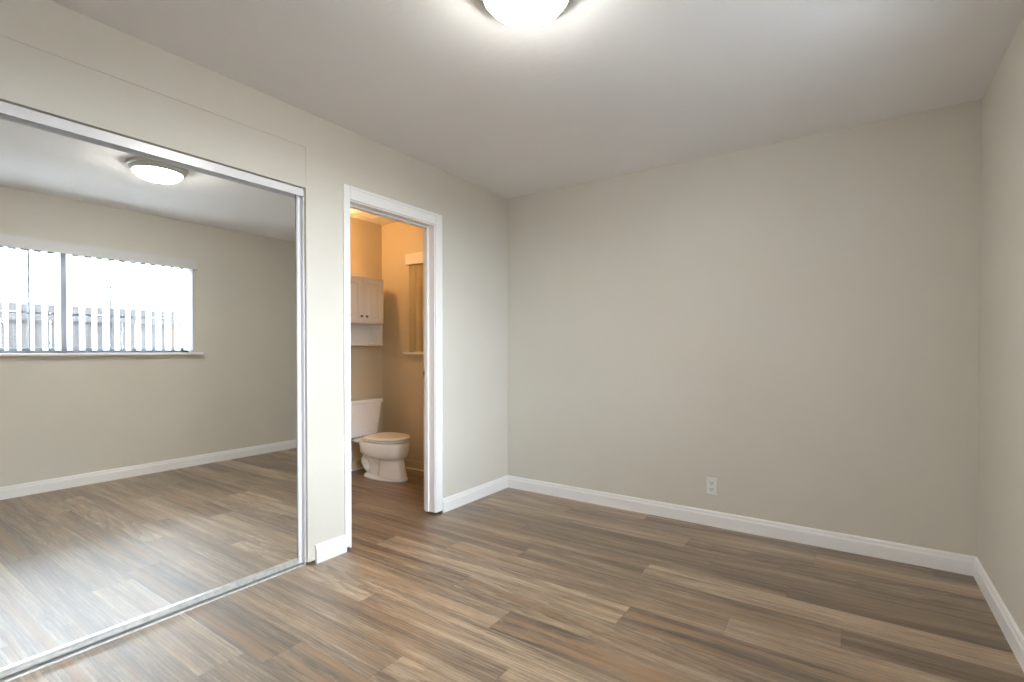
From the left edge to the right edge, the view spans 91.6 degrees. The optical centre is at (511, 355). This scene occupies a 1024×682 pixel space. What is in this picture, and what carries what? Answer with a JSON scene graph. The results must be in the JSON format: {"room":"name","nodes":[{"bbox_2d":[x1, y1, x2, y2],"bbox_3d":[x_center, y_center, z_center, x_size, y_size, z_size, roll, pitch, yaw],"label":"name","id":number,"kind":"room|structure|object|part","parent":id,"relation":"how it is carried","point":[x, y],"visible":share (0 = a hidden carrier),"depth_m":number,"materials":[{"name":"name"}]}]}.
{"room":"empty bedroom","nodes":[
{"label":"empty bedroom","id":0,"kind":"room"},
{"bbox_2d":[0,0,507,561],"bbox_3d":[-1.285,-0.083,2.500,0.100,2.440,4.250,0,1,35],"label":"wall","id":1,"kind":"structure","parent":0,"point":[56,60],"depth_m":2.72,"materials":[{"name":"beige paint"}]},
{"bbox_2d":[0,101,302,195],"bbox_3d":[-1.791,-0.862,1.788,0.104,0.040,2.217,0,1,35],"label":"door track","id":2,"kind":"object","parent":1,"relation":"attached to","point":[5,108],"visible":1,"depth_m":2.05,"materials":[{"name":"white metal"}]},
{"bbox_2d":[0,113,301,678],"bbox_3d":[-1.504,0.129,2.186,0.025,2.007,1.259,0,1,35],"label":"mirrored closet door","id":3,"kind":"structure","parent":2,"relation":"hanging from","point":[151,408],"depth_m":2.08,"materials":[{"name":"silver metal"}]},
{"bbox_3d":[-1.504,1.118,2.197,0.025,0.029,1.215,0,1,35],"label":"rail","id":4,"kind":"part","parent":3,"relation":"part of","materials":[{"name":"metal"}]},
{"bbox_2d":[300,191,305,563],"bbox_3d":[-1.155,0.123,2.712,0.087,2.016,0.004,0,1,35],"label":"channel","id":5,"kind":"object","parent":1,"relation":"attached to","point":[301,197],"visible":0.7,"depth_m":2.69,"materials":[{"name":"white metal"}]},
{"bbox_2d":[315,534,346,563],"bbox_3d":[-1.015,1.084,2.799,0.020,0.099,0.194,0,1,35],"label":"baseboard","id":6,"kind":"structure","parent":1,"relation":"attached to","point":[328,549],"depth_m":2.79,"materials":[{"name":"white paint"}]},
{"bbox_2d":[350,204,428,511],"bbox_3d":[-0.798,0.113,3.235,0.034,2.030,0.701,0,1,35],"label":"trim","id":7,"kind":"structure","parent":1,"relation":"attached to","point":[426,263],"depth_m":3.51,"materials":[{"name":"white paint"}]},
{"bbox_2d":[343,184,442,547],"bbox_3d":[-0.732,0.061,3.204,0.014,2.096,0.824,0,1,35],"label":"trim","id":8,"kind":"structure","parent":1,"relation":"attached to","point":[349,194],"depth_m":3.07,"materials":[{"name":"white paint"}]},
{"bbox_2d":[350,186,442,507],"bbox_3d":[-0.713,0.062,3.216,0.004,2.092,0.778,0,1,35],"label":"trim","id":9,"kind":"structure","parent":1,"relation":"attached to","point":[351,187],"depth_m":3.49,"materials":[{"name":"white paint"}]},
{"bbox_2d":[442,475,507,512],"bbox_3d":[-0.263,1.071,3.895,0.015,0.099,0.816,0,1,35],"label":"baseboard","id":10,"kind":"structure","parent":1,"relation":"attached to","point":[454,501],"depth_m":3.84,"materials":[{"name":"white paint"}]},
{"bbox_2d":[350,217,381,461],"bbox_3d":[-2.582,-0.092,3.393,0.110,2.440,4.250,0,1,35],"label":"wall","id":11,"kind":"structure","parent":0,"point":[365,236],"depth_m":4.94,"materials":[{"name":"paint"}]},
{"bbox_2d":[351,460,362,469],"bbox_3d":[-1.812,1.073,4.417,0.012,0.085,1.688,0,1,35],"label":"baseboard","id":12,"kind":"structure","parent":11,"relation":"attached to","point":[355,464],"depth_m":4.84,"materials":[{"name":"paint"}]},
{"bbox_2d":[350,275,382,345],"bbox_3d":[-1.464,-0.417,4.712,0.232,0.646,0.495,0,1,35],"label":"upper cabinet","id":13,"kind":"object","parent":11,"relation":"attached to","point":[366,292],"visible":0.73,"depth_m":4.75,"materials":[{"name":"white paint"}]},
{"bbox_3d":[-1.466,-0.517,4.565,0.020,0.431,0.238,0,1,35],"label":"door","id":14,"kind":"part","parent":13,"relation":"part of","materials":[{"name":"white paint"}]},
{"bbox_2d":[351,344,382,345],"bbox_3d":[-1.479,-0.103,4.726,0.188,0.016,0.495,0,1,35],"label":"shelf","id":15,"kind":"object","parent":13,"relation":"attached to","point":[351,344],"depth_m":4.75,"materials":[{"name":"white paint"}]},
{"bbox_3d":[-1.329,-0.520,4.764,0.020,0.431,0.240,0,1,35],"label":"door","id":16,"kind":"part","parent":13,"relation":"part of","materials":[{"name":"white paint"}]},
{"bbox_2d":[8,468,1023,681],"bbox_3d":[-0.679,1.202,2.098,4.749,0.120,4.470,0,1,35],"label":"floor","id":17,"kind":"structure","parent":0,"point":[507,584],"depth_m":2.21,"materials":[{"name":"brown wood"}]},
{"bbox_2d":[0,563,304,681],"bbox_3d":[-1.792,1.143,1.812,0.100,0.006,2.218,0,1,35],"label":"floor track","id":18,"kind":"object","parent":17,"relation":"on","point":[134,629],"visible":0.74,"depth_m":2.08,"materials":[{"name":"metal"}]},
{"bbox_2d":[351,397,410,482],"bbox_3d":[-1.240,0.766,4.599,0.729,0.693,0.456,0,1,35],"label":"toilet","id":19,"kind":"object","parent":17,"relation":"on","point":[384,453],"visible":0.94,"depth_m":4.47,"materials":[{"name":"white ceramic"}]},
{"bbox_3d":[-1.457,0.611,4.751,0.180,0.309,0.423,0,1,35],"label":"tank","id":20,"kind":"part","parent":19,"relation":"part of","materials":[{"name":"white ceramic"}]},
{"bbox_3d":[-1.455,0.437,4.748,0.200,0.038,0.448,0,1,35],"label":"tank lid","id":21,"kind":"part","parent":19,"relation":"part of","materials":[{"name":"white ceramic"}]},
{"bbox_3d":[-1.126,0.757,4.526,0.458,0.015,0.376,0,1,35],"label":"seat","id":22,"kind":"part","parent":19,"relation":"part of","materials":[{"name":"plastic"}]},
{"bbox_3d":[-1.118,0.736,4.520,0.437,0.021,0.365,0,1,35],"label":"lid","id":23,"kind":"part","parent":19,"relation":"part of","materials":[{"name":"plastic"}]},
{"bbox_2d":[50,0,1023,224],"bbox_3d":[-0.664,-1.358,2.057,4.789,0.120,4.470,0,1,35],"label":"ceiling","id":24,"kind":"structure","parent":0,"point":[601,89],"depth_m":2.24,"materials":[{"name":"paint"}]},
{"bbox_2d":[350,210,378,219],"bbox_3d":[-1.404,-1.323,4.685,0.270,0.011,0.270,0,1,35],"label":"ceiling vent","id":25,"kind":"object","parent":24,"relation":"in","point":[353,211],"visible":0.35,"depth_m":4.72,"materials":[{"name":"white metal"}]},
{"bbox_2d":[479,0,572,27],"bbox_3d":[0.049,-1.243,1.737,0.364,0.101,0.364,0,1,35],"label":"ceiling lamp","id":26,"kind":"object","parent":24,"relation":"attached to","point":[515,13],"visible":1,"depth_m":1.75,"materials":[{"name":"white glass"}]},
{"bbox_2d":[382,99,981,556],"bbox_3d":[0.573,-0.100,3.868,4.789,2.440,0.110,0,1,35],"label":"wall","id":27,"kind":"structure","parent":0,"point":[791,324],"depth_m":3.12,"materials":[{"name":"beige paint"}]},
{"bbox_2d":[403,352,422,353],"bbox_3d":[-0.768,-0.022,4.728,0.674,0.022,0.095,0,1,35],"label":"trim","id":28,"kind":"structure","parent":27,"relation":"attached to","point":[403,352],"depth_m":4.80,"materials":[{"name":"white paint"}]},
{"bbox_2d":[404,459,423,469],"bbox_3d":[-0.729,1.069,4.704,1.470,0.085,0.012,0,1,35],"label":"baseboard","id":29,"kind":"structure","parent":27,"relation":"attached to","point":[408,463],"depth_m":4.85,"materials":[{"name":"paint"}]},
{"bbox_2d":[405,252,422,350],"bbox_3d":[-0.775,-0.509,4.688,0.585,0.940,0.060,0,1,35],"label":"window blind","id":30,"kind":"object","parent":27,"relation":"attached to","point":[414,261],"visible":0.43,"depth_m":4.78,"materials":[{"name":"white paint"}]},
{"bbox_2d":[706,477,716,494],"bbox_3d":[1.320,0.863,3.293,0.069,0.112,0.008,0,1,35],"label":"wall outlet","id":31,"kind":"object","parent":27,"relation":"attached to","point":[711,483],"visible":1,"depth_m":3.29,"materials":[{"name":"white plastic"}]},
{"bbox_2d":[508,475,975,575],"bbox_3d":[1.172,1.076,3.393,2.949,0.099,0.015,0,1,35],"label":"baseboard","id":32,"kind":"structure","parent":27,"relation":"attached to","point":[898,552],"depth_m":3.10,"materials":[{"name":"white paint"}]},
{"bbox_2d":[977,16,1023,635],"bbox_3d":[1.247,-0.064,0.757,0.150,2.440,4.250,0,1,35],"label":"wall","id":33,"kind":"structure","parent":0,"point":[1000,503],"depth_m":2.14,"materials":[{"name":"beige paint"}]},
{"bbox_2d":[973,557,1023,671],"bbox_3d":[1.180,1.106,0.818,0.015,0.099,4.250,0,1,35],"label":"baseboard","id":34,"kind":"structure","parent":33,"relation":"attached to","point":[1011,631],"depth_m":2.08,"materials":[{"name":"white paint"}]}
]}

